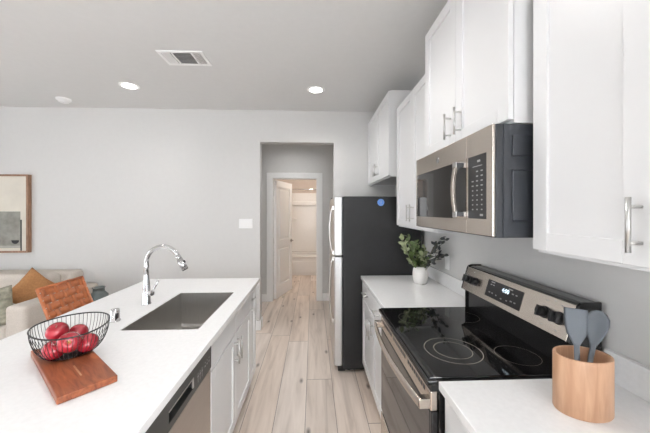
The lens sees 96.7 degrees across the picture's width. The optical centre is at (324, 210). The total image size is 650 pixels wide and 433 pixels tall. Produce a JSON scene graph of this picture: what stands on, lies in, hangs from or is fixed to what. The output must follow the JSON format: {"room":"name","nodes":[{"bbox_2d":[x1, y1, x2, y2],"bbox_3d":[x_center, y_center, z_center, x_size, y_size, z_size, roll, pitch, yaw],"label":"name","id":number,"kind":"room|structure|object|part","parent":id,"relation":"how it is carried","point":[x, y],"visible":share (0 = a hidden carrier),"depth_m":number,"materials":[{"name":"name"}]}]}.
{"room":"kitchen","nodes":[
{"label":"kitchen","id":0,"kind":"room"},
{"bbox_2d":[0,107,394,319],"bbox_3d":[-2.222,0.116,3.671,6.265,2.790,0.120,0,0,-2],"label":"wall","id":1,"kind":"structure","parent":0,"point":[110,186],"depth_m":3.62,"materials":[{"name":"grey paint"}]},
{"bbox_2d":[0,174,31,252],"bbox_3d":[-4.012,0.031,3.511,0.815,0.950,0.049,0,0,-2],"label":"framed picture","id":2,"kind":"object","parent":1,"relation":"attached to","point":[15,189],"visible":1,"depth_m":3.52,"materials":[{"name":"brown wood"}]},
{"bbox_2d":[239,219,252,227],"bbox_3d":[-1.002,0.159,3.656,0.170,0.120,0.011,0,0,-2],"label":"light switch","id":3,"kind":"object","parent":1,"relation":"attached to","point":[243,223],"visible":1,"depth_m":3.65,"materials":[{"name":"white plastic"}]},
{"bbox_2d":[256,316,262,329],"bbox_3d":[-2.222,1.448,3.671,6.265,0.125,0.152,0,0,-2],"label":"baseboard","id":4,"kind":"structure","parent":1,"relation":"attached to","point":[259,323],"depth_m":3.65,"materials":[{"name":"white paint"}]},
{"bbox_2d":[0,0,447,111],"bbox_3d":[-1.660,-1.329,2.018,7.550,0.100,11.270,0,0,-2],"label":"ceiling","id":5,"kind":"structure","parent":0,"point":[262,54],"depth_m":2.33,"materials":[{"name":"paint"}]},
{"bbox_2d":[55,96,71,103],"bbox_3d":[-2.979,-1.254,3.294,0.140,0.049,0.140,0,0,-2],"label":"smoke detector","id":6,"kind":"object","parent":5,"relation":"attached to","point":[64,100],"visible":1,"depth_m":3.26,"materials":[{"name":"white plastic"}]},
{"bbox_2d":[118,82,139,89],"bbox_3d":[-1.998,-1.276,2.951,0.187,0.006,0.187,0,0,-2],"label":"recessed light","id":7,"kind":"object","parent":5,"relation":"in","point":[127,85],"visible":1,"depth_m":2.94,"materials":[{"name":"white plastic"}]},
{"bbox_2d":[155,50,211,65],"bbox_3d":[-1.170,-1.275,2.416,0.367,0.008,0.229,0,0,-2],"label":"ceiling vent","id":8,"kind":"object","parent":5,"relation":"in","point":[172,57],"visible":1,"depth_m":2.40,"materials":[{"name":"white plastic"}]},
{"bbox_2d":[307,86,324,93],"bbox_3d":[-0.096,-1.276,3.049,0.187,0.006,0.187,0,0,-2],"label":"recessed light","id":9,"kind":"object","parent":5,"relation":"in","point":[313,89],"visible":1,"depth_m":3.03,"materials":[{"name":"white plastic"}]},
{"bbox_2d":[278,180,315,251],"bbox_3d":[-0.393,0.116,7.660,2.250,2.790,0.100,0,0,-2],"label":"wall","id":10,"kind":"structure","parent":0,"point":[296,184],"depth_m":7.60,"materials":[{"name":"paint"}]},
{"bbox_2d":[262,144,332,293],"bbox_3d":[-0.504,0.116,4.908,3.800,2.790,0.120,0,0,-2],"label":"wall","id":11,"kind":"structure","parent":0,"point":[276,158],"depth_m":4.85,"materials":[{"name":"grey paint"}]},
{"bbox_2d":[274,180,293,298],"bbox_3d":[-0.756,0.488,5.267,0.159,2.030,0.725,0,0,16],"label":"door","id":12,"kind":"structure","parent":11,"relation":"in","point":[283,240],"depth_m":5.19,"materials":[{"name":"white paint"}]},
{"bbox_2d":[267,173,321,301],"bbox_3d":[-0.511,0.436,4.908,0.930,2.150,0.156,0,0,-2],"label":"trim","id":13,"kind":"structure","parent":11,"relation":"attached to","point":[271,177],"depth_m":4.84,"materials":[{"name":"white paint"}]},
{"bbox_2d":[262,293,328,301],"bbox_3d":[-0.501,1.448,4.840,3.800,0.125,0.016,0,0,-2],"label":"baseboard","id":14,"kind":"structure","parent":11,"relation":"attached to","point":[325,296],"depth_m":4.85,"materials":[{"name":"white paint"}]},
{"bbox_2d":[233,275,380,432],"bbox_3d":[-1.660,1.561,2.018,7.550,0.100,11.270,0,0,-2],"label":"floor","id":15,"kind":"structure","parent":0,"point":[296,386],"depth_m":2.56,"materials":[{"name":"brown wood"}]},
{"bbox_2d":[0,269,97,339],"bbox_3d":[-3.921,1.103,3.067,2.320,0.815,0.935,0,0,-2],"label":"sofa","id":16,"kind":"object","parent":15,"relation":"on","point":[22,316],"visible":0.34,"depth_m":2.78,"materials":[{"name":"beige fabric"}]},
{"bbox_2d":[0,325,5,339],"bbox_3d":[-3.427,1.136,2.995,0.920,0.150,0.680,0,0,-2],"label":"seat cushion","id":17,"kind":"object","parent":16,"relation":"on","point":[2,328],"depth_m":2.68,"materials":[{"name":"beige fabric"}]},
{"bbox_2d":[0,285,12,325],"bbox_3d":[-3.119,0.916,2.683,0.426,0.416,0.152,0,0,-22],"label":"throw pillow","id":18,"kind":"object","parent":16,"relation":"on","point":[6,300],"visible":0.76,"depth_m":2.70,"materials":[{"name":"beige fabric"}]},
{"bbox_2d":[0,272,60,304],"bbox_3d":[-3.467,0.878,3.244,0.860,0.365,0.200,0,0,-2],"label":"cushion","id":19,"kind":"object","parent":16,"relation":"on","point":[6,278],"depth_m":3.18,"materials":[{"name":"beige fabric"}]},
{"bbox_2d":[12,268,53,303],"bbox_3d":[-3.063,0.846,3.036,0.139,0.503,0.505,0,0,6],"label":"throw pillow","id":20,"kind":"object","parent":16,"relation":"on","point":[24,290],"visible":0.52,"depth_m":2.97,"materials":[{"name":"fabric"}]},
{"bbox_3d":[-3.913,0.971,3.426,1.905,0.520,0.220,0,0,-2],"label":"backrest","id":21,"kind":"part","parent":16,"relation":"part of","materials":[{"name":"beige fabric"}]},
{"bbox_2d":[35,276,93,319],"bbox_3d":[-1.789,1.029,2.248,0.525,0.966,0.426,0,0,-2],"label":"bar stool","id":22,"kind":"object","parent":15,"relation":"on","point":[68,296],"visible":0.34,"depth_m":2.21,"materials":[{"name":"leather"}]},
{"bbox_3d":[-1.953,0.762,2.043,0.182,0.425,0.026,0,0,-2],"label":"post","id":23,"kind":"part","parent":22,"relation":"part of","materials":[{"name":"leather"}]},
{"bbox_3d":[-2.041,0.555,2.237,0.018,0.018,0.395,0,0,-2],"label":"rail","id":24,"kind":"part","parent":22,"relation":"part of","materials":[{"name":"leather"}]},
{"bbox_3d":[-1.969,0.762,2.438,0.182,0.425,0.026,0,0,-2],"label":"post","id":25,"kind":"part","parent":22,"relation":"part of","materials":[{"name":"leather"}]},
{"bbox_2d":[145,346,210,432],"bbox_3d":[-0.856,1.073,1.121,0.614,0.875,0.596,0,0,-2],"label":"dishwasher","id":26,"kind":"object","parent":15,"relation":"on","point":[188,410],"visible":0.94,"depth_m":1.20,"materials":[{"name":"silver metal"}]},
{"bbox_3d":[-0.570,1.086,1.133,0.035,0.620,0.592,0,0,-2],"label":"door panel","id":27,"kind":"part","parent":26,"relation":"part of","materials":[{"name":"silver metal"}]},
{"bbox_2d":[210,294,250,432],"bbox_3d":[-0.873,1.069,1.880,0.652,0.884,0.910,0,0,-2],"label":"base cabinet","id":28,"kind":"object","parent":15,"relation":"on","point":[230,370],"visible":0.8,"depth_m":1.80,"materials":[{"name":"white paint"}]},
{"bbox_2d":[0,278,259,432],"bbox_3d":[-1.020,0.612,1.422,0.974,0.030,2.275,0,0,-2],"label":"countertop","id":29,"kind":"structure","parent":28,"relation":"on","point":[150,366],"depth_m":1.12,"materials":[{"name":"white stone"}]},
{"bbox_2d":[31,348,116,404],"bbox_3d":[-0.967,0.585,1.099,0.490,0.024,0.159,0,0,38],"label":"cutting board","id":30,"kind":"object","parent":29,"relation":"on","point":[68,379],"visible":0.8,"depth_m":1.01,"materials":[{"name":"brown wood"}]},
{"bbox_2d":[27,312,109,360],"bbox_3d":[-1.021,0.511,1.165,0.251,0.122,0.313,0,0,-42],"label":"wire basket","id":31,"kind":"object","parent":30,"relation":"on","point":[76,353],"visible":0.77,"depth_m":1.13,"materials":[{"name":"black metal"}]},
{"bbox_2d":[40,341,63,359],"bbox_3d":[-1.041,0.531,1.109,0.073,0.071,0.074,0,0,-2],"label":"apple","id":32,"kind":"object","parent":31,"relation":"in","point":[53,347],"visible":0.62,"depth_m":1.08,"materials":[{"name":"red food"}]},
{"bbox_2d":[44,322,69,338],"bbox_3d":[-1.076,0.484,1.162,0.074,0.071,0.073,0,0,-2],"label":"apple","id":33,"kind":"object","parent":31,"relation":"in","point":[55,330],"visible":0.83,"depth_m":1.14,"materials":[{"name":"red food"}]},
{"bbox_2d":[56,332,81,352],"bbox_3d":[-0.971,0.498,1.097,0.073,0.074,0.072,0,0,-2],"label":"apple","id":34,"kind":"object","parent":31,"relation":"in","point":[77,340],"visible":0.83,"depth_m":1.08,"materials":[{"name":"red food"}]},
{"bbox_3d":[-1.021,0.570,1.165,0.124,0.002,0.110,0,0,-42],"label":"plate","id":35,"kind":"part","parent":31,"relation":"part of","materials":[{"name":"black metal"}]},
{"bbox_2d":[69,324,88,336],"bbox_3d":[-1.044,0.516,1.222,0.072,0.071,0.068,0,0,-2],"label":"apple","id":36,"kind":"object","parent":31,"relation":"in","point":[79,328],"visible":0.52,"depth_m":1.21,"materials":[{"name":"red food"}]},
{"bbox_2d":[78,333,98,352],"bbox_3d":[-0.958,0.531,1.168,0.074,0.071,0.073,0,0,-2],"label":"apple","id":37,"kind":"object","parent":31,"relation":"in","point":[89,336],"visible":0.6,"depth_m":1.15,"materials":[{"name":"red food"}]},
{"bbox_2d":[109,308,120,322],"bbox_3d":[-1.141,0.565,1.571,0.054,0.064,0.054,0,0,-2],"label":"air gap cap","id":38,"kind":"object","parent":29,"relation":"on","point":[115,312],"visible":0.94,"depth_m":1.55,"materials":[{"name":"silver metal"}]},
{"bbox_2d":[141,244,187,305],"bbox_3d":[-1.023,0.405,1.844,0.296,0.384,0.060,0,0,2],"label":"kitchen faucet","id":39,"kind":"object","parent":29,"relation":"on","point":[147,293],"visible":1,"depth_m":1.83,"materials":[{"name":"silver metal"}]},
{"bbox_3d":[-1.095,0.486,1.832,0.102,0.103,0.031,0,0,21],"label":"lever","id":40,"kind":"part","parent":39,"relation":"part of","materials":[{"name":"silver metal"}]},
{"bbox_3d":[-1.043,0.320,1.849,0.230,0.214,0.030,0,0,0],"label":"spout","id":41,"kind":"part","parent":39,"relation":"part of","materials":[{"name":"silver metal"}]},
{"bbox_2d":[121,292,233,330],"bbox_3d":[-0.848,0.721,1.788,0.385,0.244,0.668,0,0,-2],"label":"sink","id":42,"kind":"object","parent":29,"relation":"in","point":[184,310],"visible":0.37,"depth_m":2.11,"materials":[{"name":"silver metal"}]},
{"bbox_3d":[-0.585,0.718,1.665,0.020,0.153,0.451,0,0,-2],"label":"drawer","id":43,"kind":"part","parent":28,"relation":"part of","materials":[{"name":"white paint"}]},
{"bbox_3d":[-0.585,1.100,1.665,0.020,0.594,0.451,0,0,-2],"label":"door","id":44,"kind":"part","parent":28,"relation":"part of","materials":[{"name":"white paint"}]},
{"bbox_3d":[-0.564,0.906,1.858,0.037,0.150,0.011,0,0,-2],"label":"handle","id":45,"kind":"part","parent":28,"relation":"part of","materials":[{"name":"silver metal"}]},
{"bbox_3d":[-0.567,0.906,1.928,0.037,0.150,0.011,0,0,-2],"label":"handle","id":46,"kind":"part","parent":28,"relation":"part of","materials":[{"name":"silver metal"}]},
{"bbox_3d":[-0.603,1.100,2.119,0.020,0.594,0.451,0,0,-2],"label":"door","id":47,"kind":"part","parent":28,"relation":"part of","materials":[{"name":"white paint"}]},
{"bbox_3d":[-0.603,0.718,2.119,0.020,0.153,0.451,0,0,-2],"label":"drawer","id":48,"kind":"part","parent":28,"relation":"part of","materials":[{"name":"white paint"}]},
{"bbox_2d":[250,287,255,380],"bbox_3d":[-0.896,1.069,2.441,0.652,0.884,0.209,0,0,-2],"label":"base cabinet","id":49,"kind":"object","parent":15,"relation":"on","point":[253,293],"visible":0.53,"depth_m":2.50,"materials":[{"name":"white paint"}]},
{"bbox_2d":[292,251,315,274],"bbox_3d":[-0.373,1.286,7.180,2.042,0.450,0.802,0,0,-2],"label":"bathtub","id":50,"kind":"object","parent":15,"relation":"on","point":[303,263],"visible":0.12,"depth_m":6.78,"materials":[{"name":"white plastic"}]},
{"bbox_2d":[292,193,315,250],"bbox_3d":[-0.374,0.295,7.200,2.046,1.528,0.818,0,0,-2],"label":"shower surround","id":51,"kind":"object","parent":50,"relation":"on","point":[303,204],"visible":0.19,"depth_m":7.58,"materials":[{"name":"white plastic"}]},
{"bbox_2d":[361,281,381,417],"bbox_3d":[0.648,1.069,2.238,0.644,0.884,0.882,0,0,-2],"label":"base cabinet","id":52,"kind":"object","parent":15,"relation":"on","point":[371,348],"visible":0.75,"depth_m":2.21,"materials":[{"name":"white paint"}]},
{"bbox_3d":[0.364,0.718,2.447,0.020,0.153,0.437,0,0,-2],"label":"drawer","id":53,"kind":"part","parent":52,"relation":"part of","materials":[{"name":"white paint"}]},
{"bbox_3d":[0.364,1.100,2.447,0.020,0.594,0.437,0,0,-2],"label":"door","id":54,"kind":"part","parent":52,"relation":"part of","materials":[{"name":"white paint"}]},
{"bbox_3d":[0.343,0.911,2.260,0.037,0.128,0.011,0,0,-2],"label":"handle","id":55,"kind":"part","parent":52,"relation":"part of","materials":[{"name":"silver metal"}]},
{"bbox_3d":[0.346,0.911,2.190,0.037,0.128,0.011,0,0,-2],"label":"handle","id":56,"kind":"part","parent":52,"relation":"part of","materials":[{"name":"silver metal"}]},
{"bbox_3d":[0.382,0.718,2.006,0.020,0.153,0.437,0,0,-2],"label":"drawer","id":57,"kind":"part","parent":52,"relation":"part of","materials":[{"name":"white paint"}]},
{"bbox_3d":[0.382,1.100,2.006,0.020,0.594,0.437,0,0,-2],"label":"door","id":58,"kind":"part","parent":52,"relation":"part of","materials":[{"name":"white paint"}]},
{"bbox_2d":[361,275,464,307],"bbox_3d":[0.660,0.612,2.240,0.624,0.030,0.887,0,0,-2],"label":"countertop","id":59,"kind":"structure","parent":52,"relation":"on","point":[389,291],"depth_m":2.09,"materials":[{"name":"white stone"}]},
{"bbox_2d":[398,234,449,284],"bbox_3d":[0.806,0.391,2.326,0.414,0.413,0.196,0,0,39],"label":"greenery","id":60,"kind":"object","parent":59,"relation":"on","point":[421,262],"visible":1,"depth_m":2.34,"materials":[{"name":"green plant"}]},
{"bbox_2d":[329,196,421,370],"bbox_3d":[0.461,0.680,3.092,0.882,1.662,0.764,0,0,-2],"label":"refrigerator","id":61,"kind":"object","parent":15,"relation":"on","point":[364,231],"visible":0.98,"depth_m":2.71,"materials":[{"name":"grey metal"}]},
{"bbox_3d":[0.060,0.750,2.752,0.052,0.632,0.026,0,0,-2],"label":"handle","id":62,"kind":"part","parent":61,"relation":"part of","materials":[{"name":"silver metal"}]},
{"bbox_3d":[0.060,0.183,2.752,0.052,0.462,0.026,0,0,-2],"label":"handle","id":63,"kind":"part","parent":61,"relation":"part of","materials":[{"name":"silver metal"}]},
{"bbox_3d":[0.109,0.142,3.079,0.074,0.551,0.756,0,0,-2],"label":"freezer door","id":64,"kind":"part","parent":61,"relation":"part of","materials":[{"name":"metal"}]},
{"bbox_3d":[0.109,0.941,3.079,0.074,1.021,0.756,0,0,-2],"label":"fresh food door","id":65,"kind":"part","parent":61,"relation":"part of","materials":[{"name":"metal"}]},
{"bbox_2d":[445,399,468,432],"bbox_3d":[0.717,1.069,0.560,0.644,0.884,0.904,0,0,-2],"label":"base cabinet","id":66,"kind":"object","parent":15,"relation":"on","point":[453,424],"visible":0.12,"depth_m":0.94,"materials":[{"name":"white paint"}]},
{"bbox_2d":[439,379,649,432],"bbox_3d":[0.730,0.612,0.558,0.624,0.030,0.939,0,0,-2],"label":"countertop","id":67,"kind":"structure","parent":66,"relation":"on","point":[518,405],"depth_m":0.87,"materials":[{"name":"white stone"}]},
{"bbox_2d":[552,345,614,422],"bbox_3d":[0.774,0.513,0.869,0.156,0.168,0.116,0,0,0],"label":"utensil crock","id":68,"kind":"object","parent":67,"relation":"on","point":[582,390],"visible":1,"depth_m":0.82,"materials":[{"name":"brown wood"}]},
{"bbox_2d":[563,307,587,360],"bbox_3d":[0.756,0.444,0.872,0.058,0.279,0.086,0,0,41],"label":"spatula","id":69,"kind":"object","parent":68,"relation":"in","point":[576,320],"visible":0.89,"depth_m":0.89,"materials":[{"name":"grey plastic"}]},
{"bbox_2d":[587,310,609,362],"bbox_3d":[0.817,0.448,0.894,0.110,0.272,0.046,0,0,-12],"label":"serving spoon","id":70,"kind":"object","parent":68,"relation":"in","point":[598,321],"visible":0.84,"depth_m":0.90,"materials":[{"name":"grey plastic"}]},
{"bbox_2d":[374,264,601,432],"bbox_3d":[0.636,0.920,1.410,0.702,1.181,0.762,0,0,-2],"label":"range","id":71,"kind":"object","parent":15,"relation":"on","point":[508,327],"visible":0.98,"depth_m":1.27,"materials":[{"name":"black ceramic"}]},
{"bbox_3d":[0.370,1.331,1.399,0.026,0.210,0.752,0,0,-2],"label":"storage drawer","id":72,"kind":"part","parent":71,"relation":"part of","materials":[{"name":"silver metal"}]},
{"bbox_3d":[0.322,0.685,1.397,0.074,0.038,0.748,0,0,-2],"label":"oven handle","id":73,"kind":"part","parent":71,"relation":"part of","materials":[{"name":"silver metal"}]},
{"bbox_3d":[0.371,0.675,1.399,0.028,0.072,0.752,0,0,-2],"label":"oven door","id":74,"kind":"part","parent":71,"relation":"part of","materials":[{"name":"silver metal"}]},
{"bbox_3d":[0.373,0.961,1.399,0.025,0.500,0.752,0,0,-2],"label":"door frame","id":75,"kind":"part","parent":71,"relation":"part of","materials":[{"name":"silver metal"}]},
{"bbox_3d":[0.374,0.627,1.399,0.026,0.023,0.752,0,0,-2],"label":"vent rail","id":76,"kind":"part","parent":71,"relation":"part of","materials":[{"name":"silver metal"}]},
{"bbox_2d":[379,307,551,384],"bbox_3d":[0.636,0.604,1.410,0.582,0.024,0.762,0,0,-2],"label":"cooktop","id":77,"kind":"object","parent":71,"relation":"in","point":[443,343],"depth_m":1.26,"materials":[{"name":"black glass"}]},
{"bbox_3d":[0.850,0.406,1.743,0.049,0.054,0.050,0,0,-2],"label":"knob","id":78,"kind":"part","parent":71,"relation":"part of","materials":[{"name":"black plastic"}]},
{"bbox_3d":[0.853,0.406,1.667,0.049,0.054,0.050,0,0,-2],"label":"knob","id":79,"kind":"part","parent":71,"relation":"part of","materials":[{"name":"black plastic"}]},
{"bbox_3d":[0.884,0.411,1.420,0.046,0.132,0.734,0,0,-2],"label":"control panel","id":80,"kind":"part","parent":71,"relation":"part of","materials":[{"name":"silver metal"}]},
{"bbox_3d":[0.874,0.406,1.172,0.049,0.054,0.050,0,0,-2],"label":"knob","id":81,"kind":"part","parent":71,"relation":"part of","materials":[{"name":"black plastic"}]},
{"bbox_3d":[0.877,0.406,1.103,0.049,0.054,0.050,0,0,-2],"label":"knob","id":82,"kind":"part","parent":71,"relation":"part of","materials":[{"name":"black plastic"}]},
{"bbox_3d":[-2.495,1.279,3.199,0.450,0.463,0.450,0,0,-2],"label":"side table","id":83,"kind":"object","parent":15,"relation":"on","visible":0},
{"bbox_2d":[91,286,108,300],"bbox_3d":[-2.505,0.945,3.199,0.188,0.207,0.188,0,0,-2],"label":"glass jar","id":84,"kind":"object","parent":83,"relation":"on","point":[98,292],"visible":0.62,"depth_m":3.15,"materials":[{"name":"grey glass"}]},
{"bbox_2d":[395,185,649,367],"bbox_3d":[1.118,0.116,0.181,0.120,2.790,7.370,0,0,-2],"label":"wall","id":85,"kind":"structure","parent":0,"point":[623,293],"depth_m":1.17,"materials":[{"name":"grey paint"}]},
{"bbox_2d":[368,90,411,185],"bbox_3d":[0.733,-0.725,3.214,0.395,0.808,1.025,0,0,-2],"label":"upper cabinet","id":86,"kind":"object","parent":85,"relation":"attached to","point":[382,127],"visible":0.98,"depth_m":2.93,"materials":[{"name":"white paint"}]},
{"bbox_3d":[0.572,-0.728,3.463,0.020,0.790,0.509,0,0,-2],"label":"door","id":87,"kind":"part","parent":86,"relation":"part of","materials":[{"name":"white paint"}]},
{"bbox_3d":[0.593,-0.728,2.951,0.020,0.790,0.509,0,0,-2],"label":"door","id":88,"kind":"part","parent":86,"relation":"part of","materials":[{"name":"white paint"}]},
{"bbox_2d":[397,75,458,232],"bbox_3d":[0.799,-0.395,2.211,0.345,1.068,0.818,0,0,-2],"label":"upper cabinet","id":89,"kind":"object","parent":85,"relation":"attached to","point":[411,112],"visible":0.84,"depth_m":2.24,"materials":[{"name":"white paint"}]},
{"bbox_3d":[0.666,-0.398,2.410,0.020,1.050,0.406,0,0,-2],"label":"door","id":90,"kind":"part","parent":89,"relation":"part of","materials":[{"name":"white paint"}]},
{"bbox_3d":[0.683,-0.398,2.002,0.020,1.050,0.406,0,0,-2],"label":"door","id":91,"kind":"part","parent":89,"relation":"part of","materials":[{"name":"white paint"}]},
{"bbox_2d":[427,266,464,296],"bbox_3d":[0.961,0.546,2.252,0.020,0.102,0.887,0,0,-2],"label":"backsplash","id":92,"kind":"structure","parent":85,"relation":"attached to","point":[451,282],"depth_m":2.26,"materials":[{"name":"white stone"}]},
{"bbox_2d":[445,256,448,269],"bbox_3d":[0.967,0.406,2.290,0.008,0.114,0.070,0,0,-2],"label":"wall outlet","id":93,"kind":"object","parent":85,"relation":"attached to","point":[447,257],"visible":0.85,"depth_m":2.28,"materials":[{"name":"white plastic"}]},
{"bbox_2d":[425,0,532,155],"bbox_3d":[0.802,-0.702,1.415,0.406,0.774,0.764,0,0,-2],"label":"upper cabinet","id":94,"kind":"object","parent":85,"relation":"attached to","point":[479,53],"visible":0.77,"depth_m":1.25,"materials":[{"name":"white paint"}]},
{"bbox_3d":[0.638,-0.705,1.600,0.020,0.756,0.379,0,0,-2],"label":"door","id":95,"kind":"part","parent":94,"relation":"part of","materials":[{"name":"white paint"}]},
{"bbox_3d":[0.615,-0.424,1.459,0.037,0.128,0.011,0,0,-2],"label":"handle","id":96,"kind":"part","parent":94,"relation":"part of","materials":[{"name":"silver metal"}]},
{"bbox_3d":[0.620,-0.424,1.359,0.037,0.128,0.011,0,0,-2],"label":"handle","id":97,"kind":"part","parent":94,"relation":"part of","materials":[{"name":"silver metal"}]},
{"bbox_2d":[416,123,532,237],"bbox_3d":[0.765,-0.106,1.412,0.478,0.409,0.766,0,0,-2],"label":"microwave","id":98,"kind":"object","parent":94,"relation":"attached to","point":[480,183],"visible":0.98,"depth_m":1.09,"materials":[{"name":"silver metal"}]},
{"bbox_3d":[0.582,-0.110,1.496,0.011,0.403,0.583,0,0,-2],"label":"door","id":99,"kind":"part","parent":98,"relation":"part of","materials":[{"name":"silver metal"}]},
{"bbox_3d":[0.546,-0.089,1.221,0.025,0.232,0.022,0,0,-2],"label":"handle","id":100,"kind":"part","parent":98,"relation":"part of","materials":[{"name":"silver metal"}]},
{"bbox_3d":[0.566,-0.192,1.222,0.045,0.026,0.034,0,0,-2],"label":"handle mount","id":101,"kind":"part","parent":98,"relation":"part of","materials":[{"name":"silver metal"}]},
{"bbox_3d":[0.566,0.014,1.222,0.045,0.026,0.034,0,0,-2],"label":"handle mount","id":102,"kind":"part","parent":98,"relation":"part of","materials":[{"name":"silver metal"}]},
{"bbox_3d":[0.654,-0.705,1.218,0.020,0.756,0.379,0,0,-2],"label":"door","id":103,"kind":"part","parent":94,"relation":"part of","materials":[{"name":"white paint"}]},
{"bbox_2d":[533,0,649,271],"bbox_3d":[0.864,-0.394,0.651,0.345,1.070,0.698,0,0,-2],"label":"upper cabinet","id":104,"kind":"object","parent":85,"relation":"attached to","point":[591,58],"visible":1,"depth_m":0.80,"materials":[{"name":"white paint"}]},
{"bbox_3d":[0.709,0.032,0.664,0.037,0.128,0.011,0,0,-2],"label":"handle","id":105,"kind":"part","parent":104,"relation":"part of","materials":[{"name":"silver metal"}]},
{"bbox_2d":[604,349,649,402],"bbox_3d":[1.031,0.546,0.571,0.020,0.102,0.939,0,0,-2],"label":"backsplash","id":106,"kind":"structure","parent":85,"relation":"attached to","point":[633,376],"depth_m":0.95,"materials":[{"name":"white stone"}]}
]}

